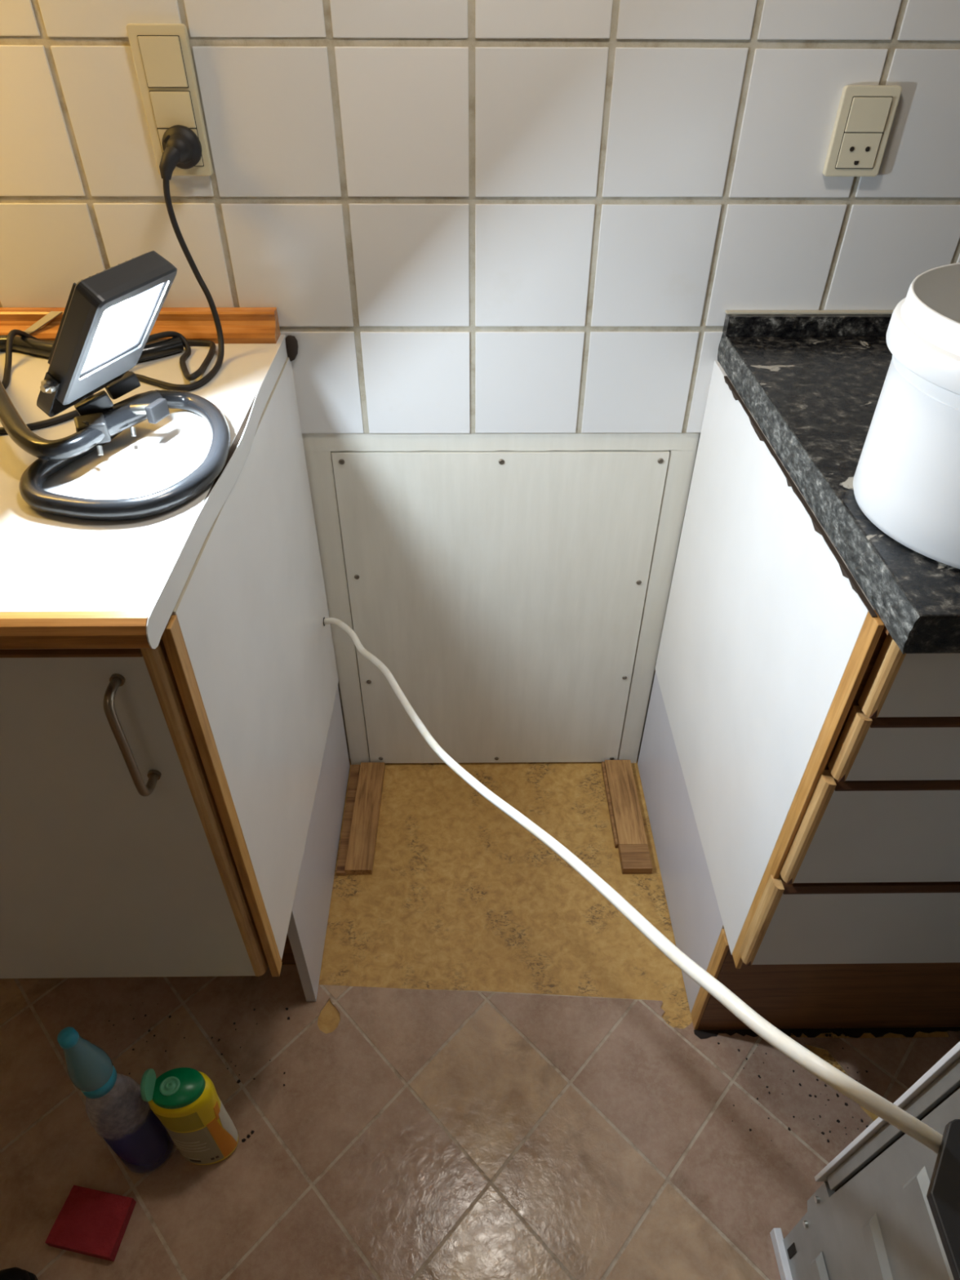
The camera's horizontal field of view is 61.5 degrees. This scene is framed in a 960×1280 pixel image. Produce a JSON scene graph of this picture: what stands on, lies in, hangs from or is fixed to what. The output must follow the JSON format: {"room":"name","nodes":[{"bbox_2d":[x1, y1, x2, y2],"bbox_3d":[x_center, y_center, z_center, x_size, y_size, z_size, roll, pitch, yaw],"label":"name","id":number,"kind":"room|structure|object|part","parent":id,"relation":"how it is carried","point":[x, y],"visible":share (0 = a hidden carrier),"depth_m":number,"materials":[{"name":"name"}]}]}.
{"room":"kitchen","nodes":[
{"label":"kitchen","id":0,"kind":"room"},
{"bbox_2d":[0,0,959,759],"bbox_3d":[-0.010,-0.729,0.947,3.200,2.500,0.121,0,40,-1],"label":"wall","id":1,"kind":"structure","parent":0,"point":[460,216],"depth_m":1.00,"materials":[{"name":"tile"}]},
{"bbox_2d":[126,23,213,175],"bbox_3d":[-0.360,-0.626,0.942,0.065,0.148,0.012,0,40,-1],"label":"socket","id":2,"kind":"object","parent":1,"relation":"attached to","point":[162,55],"visible":0.88,"depth_m":0.93,"materials":[{"name":"beige plastic"}]},
{"bbox_2d":[157,128,203,165],"bbox_3d":[-0.358,-0.590,0.967,0.046,0.038,0.002,0,40,-1],"label":"socket","id":3,"kind":"object","parent":2,"relation":"attached to","point":[199,132],"depth_m":0.96,"materials":[{"name":"beige plastic"}]},
{"bbox_2d":[304,451,370,764],"bbox_3d":[-0.251,-0.018,1.480,0.039,0.724,0.016,0,40,-1],"label":"trim","id":4,"kind":"structure","parent":1,"relation":"attached to","point":[319,464],"depth_m":1.41,"materials":[{"name":"beige paint"}]},
{"bbox_2d":[331,449,670,763],"bbox_3d":[0.031,-0.018,1.478,0.522,0.715,0.016,0,40,-1],"label":"access panel","id":5,"kind":"object","parent":1,"relation":"attached to","point":[502,593],"visible":1,"depth_m":1.42,"materials":[{"name":"beige paint"}]},
{"bbox_2d":[302,432,699,451],"bbox_3d":[0.032,-0.308,1.240,0.605,0.030,0.017,0,40,-1],"label":"trim","id":6,"kind":"structure","parent":1,"relation":"attached to","point":[605,441],"depth_m":1.23,"materials":[{"name":"beige paint"}]},
{"bbox_2d":[617,449,696,763],"bbox_3d":[0.314,-0.021,1.487,0.039,0.724,0.016,0,40,-1],"label":"trim","id":7,"kind":"structure","parent":1,"relation":"attached to","point":[681,463],"depth_m":1.43,"materials":[{"name":"beige paint"}]},
{"bbox_2d":[822,84,902,176],"bbox_3d":[0.458,-0.609,0.969,0.066,0.093,0.012,0,40,-1],"label":"socket","id":8,"kind":"object","parent":1,"relation":"attached to","point":[865,114],"visible":1,"depth_m":0.96,"materials":[{"name":"beige plastic"}]},
{"bbox_2d":[0,964,959,1279],"bbox_3d":[0.010,1.437,0.313,3.200,0.004,2.760,0,40,-1],"label":"floor","id":9,"kind":"structure","parent":0,"point":[431,1134],"depth_m":1.17,"materials":[{"name":"tile"}]},
{"bbox_2d":[0,1266,37,1279],"bbox_3d":[-0.601,0.870,0.906,0.098,0.096,0.279,0,40,-1],"label":"shoe","id":10,"kind":"object","parent":9,"relation":"on","point":[15,1273],"visible":1,"depth_m":1.01,"materials":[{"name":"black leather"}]},
{"bbox_2d":[44,1185,136,1262],"bbox_3d":[-0.516,0.776,1.076,0.093,0.020,0.066,7,41,8],"label":"sponge","id":11,"kind":"object","parent":9,"relation":"on","point":[91,1222],"visible":1,"depth_m":1.07,"materials":[{"name":"red fabric"}]},
{"bbox_2d":[57,1026,173,1173],"bbox_3d":[-0.466,0.586,1.027,0.067,0.374,0.060,0,40,-1],"label":"spray bottle","id":12,"kind":"object","parent":9,"relation":"on","point":[128,1124],"visible":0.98,"depth_m":1.03,"materials":[{"name":"blue plastic"}]},
{"bbox_2d":[140,1067,238,1164],"bbox_3d":[-0.384,0.633,1.079,0.081,0.236,0.054,0,40,-1],"label":"container","id":13,"kind":"object","parent":9,"relation":"on","point":[186,1101],"visible":1,"depth_m":1.04,"materials":[{"name":"yellow plastic"}]},
{"bbox_3d":[-0.415,0.557,1.011,0.010,0.033,0.038,-4,40,-5],"label":"flip lid","id":14,"kind":"part","parent":13,"relation":"part of","materials":[{"name":"green plastic"}]},
{"bbox_3d":[-0.392,0.562,1.019,0.025,0.004,0.022,0,40,-1],"label":"spout","id":15,"kind":"part","parent":13,"relation":"part of","materials":[{"name":"green plastic"}]},
{"bbox_2d":[108,1002,868,1142],"bbox_3d":[0.012,0.709,1.175,1.207,0.005,0.381,0,40,-1],"label":"crumbs","id":16,"kind":"object","parent":9,"relation":"on","point":[286,1008],"visible":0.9,"depth_m":1.22,"materials":[{"name":"black"}]},
{"bbox_2d":[693,1026,959,1039],"bbox_3d":[0.640,0.624,1.282,0.602,0.003,0.015,0,40,-1],"label":"grime line","id":17,"kind":"object","parent":9,"relation":"on","point":[856,1032],"visible":0.85,"depth_m":1.28,"materials":[{"name":"black"}]},
{"bbox_2d":[769,1041,959,1279],"bbox_3d":[0.610,0.672,0.596,0.755,0.806,0.590,0,40,-1],"label":"dishwasher","id":18,"kind":"object","parent":9,"relation":"on","point":[886,1206],"visible":1,"depth_m":0.77,"materials":[{"name":"white metal"}]},
{"bbox_3d":[0.396,0.962,0.859,0.010,0.022,0.556,0,40,-1],"label":"rail","id":19,"kind":"part","parent":18,"relation":"part of","materials":[{"name":"white metal"}]},
{"bbox_3d":[0.405,0.880,0.786,0.012,0.209,0.551,0,40,-1],"label":"plate","id":20,"kind":"part","parent":18,"relation":"part of","materials":[{"name":"grey metal"}]},
{"bbox_3d":[0.407,0.593,0.512,0.012,0.580,0.568,0,40,-1],"label":"plate","id":21,"kind":"part","parent":18,"relation":"part of","materials":[{"name":"grey metal"}]},
{"bbox_2d":[285,756,948,1120],"bbox_3d":[0.007,1.313,0.509,3.400,0.060,3.420,0,40,-1],"label":"floor","id":22,"kind":"structure","parent":0,"point":[458,895],"depth_m":1.46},
{"bbox_2d":[0,357,350,1001],"bbox_3d":[-0.573,0.142,1.168,0.616,0.872,0.648,0,40,-1],"label":"base cabinet","id":23,"kind":"object","parent":22,"relation":"on","point":[175,808],"visible":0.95,"depth_m":0.91,"materials":[{"name":"beige laminate"}]},
{"bbox_3d":[-0.581,0.220,0.865,0.586,0.548,0.016,0,40,-1],"label":"door","id":24,"kind":"part","parent":23,"relation":"part of","materials":[{"name":"white laminate"}]},
{"bbox_3d":[-0.315,0.093,0.730,0.012,0.138,0.035,0,40,-1],"label":"handle","id":25,"kind":"part","parent":23,"relation":"part of","materials":[{"name":"silver metal"}]},
{"bbox_2d":[0,307,297,648],"bbox_3d":[-0.703,-0.215,0.869,0.907,0.074,0.644,0,40,-1],"label":"countertop","id":26,"kind":"structure","parent":23,"relation":"on","point":[66,583],"depth_m":0.79,"materials":[{"name":"white laminate"}]},
{"bbox_3d":[-0.603,-0.416,1.080,0.094,0.036,0.012,-11,41,-13],"label":"tape strip","id":27,"kind":"part","parent":26,"relation":"part of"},
{"bbox_2d":[0,124,231,520],"bbox_3d":[-0.449,-0.347,0.836,0.335,0.250,0.494,-7,41,-9],"label":"work light","id":28,"kind":"object","parent":26,"relation":"on","point":[109,317],"visible":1,"depth_m":0.78,"materials":[{"name":"grey metal"}]},
{"bbox_3d":[-0.391,-0.238,0.817,0.035,0.022,0.010,-22,45,-24],"label":"wing knob","id":29,"kind":"part","parent":28,"relation":"part of","materials":[{"name":"black plastic"}]},
{"bbox_3d":[-0.330,-0.288,0.727,0.026,0.032,0.032,15,42,17],"label":"led panel","id":30,"kind":"part","parent":28,"relation":"part of","materials":[{"name":"white"}]},
{"bbox_3d":[-0.378,-0.269,0.854,0.035,0.021,0.010,-32,49,-32],"label":"wing knob","id":31,"kind":"part","parent":28,"relation":"part of","materials":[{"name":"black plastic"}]},
{"bbox_3d":[-0.336,-0.239,0.841,0.009,0.018,0.026,13,42,15],"label":"wing knob","id":32,"kind":"part","parent":28,"relation":"part of","materials":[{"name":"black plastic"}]},
{"bbox_3d":[-0.273,0.027,1.117,0.016,0.627,0.588,0,40,-1],"label":"panel","id":33,"kind":"part","parent":23,"relation":"part of","materials":[{"name":"white laminate"}]},
{"bbox_3d":[-0.278,0.320,1.418,0.016,0.280,0.502,0,40,-1],"label":"panel","id":34,"kind":"part","parent":23,"relation":"part of","materials":[{"name":"white laminate"}]},
{"bbox_2d":[323,617,942,1154],"bbox_3d":[-0.008,0.130,0.899,0.088,0.403,1.120,-21,44,-23],"label":"cable","id":35,"kind":"object","parent":23,"relation":"attached to","point":[846,1086],"visible":0.94,"depth_m":0.55,"materials":[{"name":"white plastic"}]},
{"bbox_2d":[336,764,359,875],"bbox_3d":[-0.259,0.350,1.598,0.018,0.009,0.264,0,40,-1],"label":"wooden lath","id":36,"kind":"object","parent":22,"relation":"on","point":[354,773],"visible":0.98,"depth_m":1.59,"materials":[{"name":"brown wood"}]},
{"bbox_2d":[344,762,385,875],"bbox_3d":[-0.225,0.346,1.597,0.054,0.016,0.262,0,40,-1],"label":"batten","id":37,"kind":"object","parent":22,"relation":"on","point":[360,856],"visible":1,"depth_m":1.58,"materials":[{"name":"brown wood"}]},
{"bbox_2d":[600,760,647,848],"bbox_3d":[0.287,0.327,1.621,0.060,0.018,0.212,0,40,-1],"label":"batten","id":38,"kind":"object","parent":22,"relation":"on","point":[623,802],"visible":0.91,"depth_m":1.61,"materials":[{"name":"brown wood"}]},
{"bbox_2d":[617,844,652,874],"bbox_3d":[0.292,0.412,1.519,0.054,0.018,0.054,0,40,-1],"label":"wooden block","id":39,"kind":"object","parent":22,"relation":"on","point":[635,859],"visible":1,"depth_m":1.51,"materials":[{"name":"brown wood"}]},
{"bbox_2d":[637,360,959,1029],"bbox_3d":[0.763,0.127,1.200,0.857,0.864,0.614,0,40,-1],"label":"base cabinet","id":40,"kind":"object","parent":22,"relation":"on","point":[799,769],"visible":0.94,"depth_m":0.99,"materials":[{"name":"white laminate"}]},
{"bbox_3d":[0.343,0.329,1.418,0.012,0.271,0.529,0,40,-1],"label":"panel","id":41,"kind":"part","parent":40,"relation":"part of","materials":[{"name":"white laminate"}]},
{"bbox_3d":[0.345,0.014,1.122,0.016,0.592,0.577,0,40,-1],"label":"panel","id":42,"kind":"part","parent":40,"relation":"part of","materials":[{"name":"white laminate"}]},
{"bbox_2d":[717,310,959,653],"bbox_3d":[0.815,-0.221,0.893,0.957,0.075,0.638,0,40,-1],"label":"countertop","id":43,"kind":"structure","parent":40,"relation":"on","point":[812,381],"depth_m":0.91,"materials":[{"name":"black"}]},
{"bbox_2d":[853,262,959,568],"bbox_3d":[0.474,-0.191,0.696,0.264,0.189,0.264,0,40,-1],"label":"bucket","id":44,"kind":"object","parent":43,"relation":"on","point":[906,480],"visible":1,"depth_m":0.67,"materials":[{"name":"white plastic"}]},
{"bbox_3d":[0.622,0.347,0.996,0.546,0.164,0.019,0,40,-1],"label":"drawer","id":45,"kind":"part","parent":40,"relation":"part of","materials":[{"name":"grey laminate"}]},
{"bbox_3d":[0.626,0.206,0.877,0.540,0.164,0.019,0,40,-1],"label":"drawer","id":46,"kind":"part","parent":40,"relation":"part of","materials":[{"name":"grey laminate"}]},
{"bbox_3d":[0.638,-0.015,0.703,0.578,0.006,0.021,0,40,-1],"label":"rail","id":47,"kind":"part","parent":40,"relation":"part of","materials":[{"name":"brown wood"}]},
{"bbox_3d":[0.630,0.103,0.790,0.533,0.078,0.019,0,40,-1],"label":"drawer","id":48,"kind":"part","parent":40,"relation":"part of","materials":[{"name":"grey laminate"}]},
{"bbox_3d":[0.632,0.034,0.732,0.530,0.080,0.019,0,40,-1],"label":"drawer","id":49,"kind":"part","parent":40,"relation":"part of","materials":[{"name":"grey laminate"}]}
]}

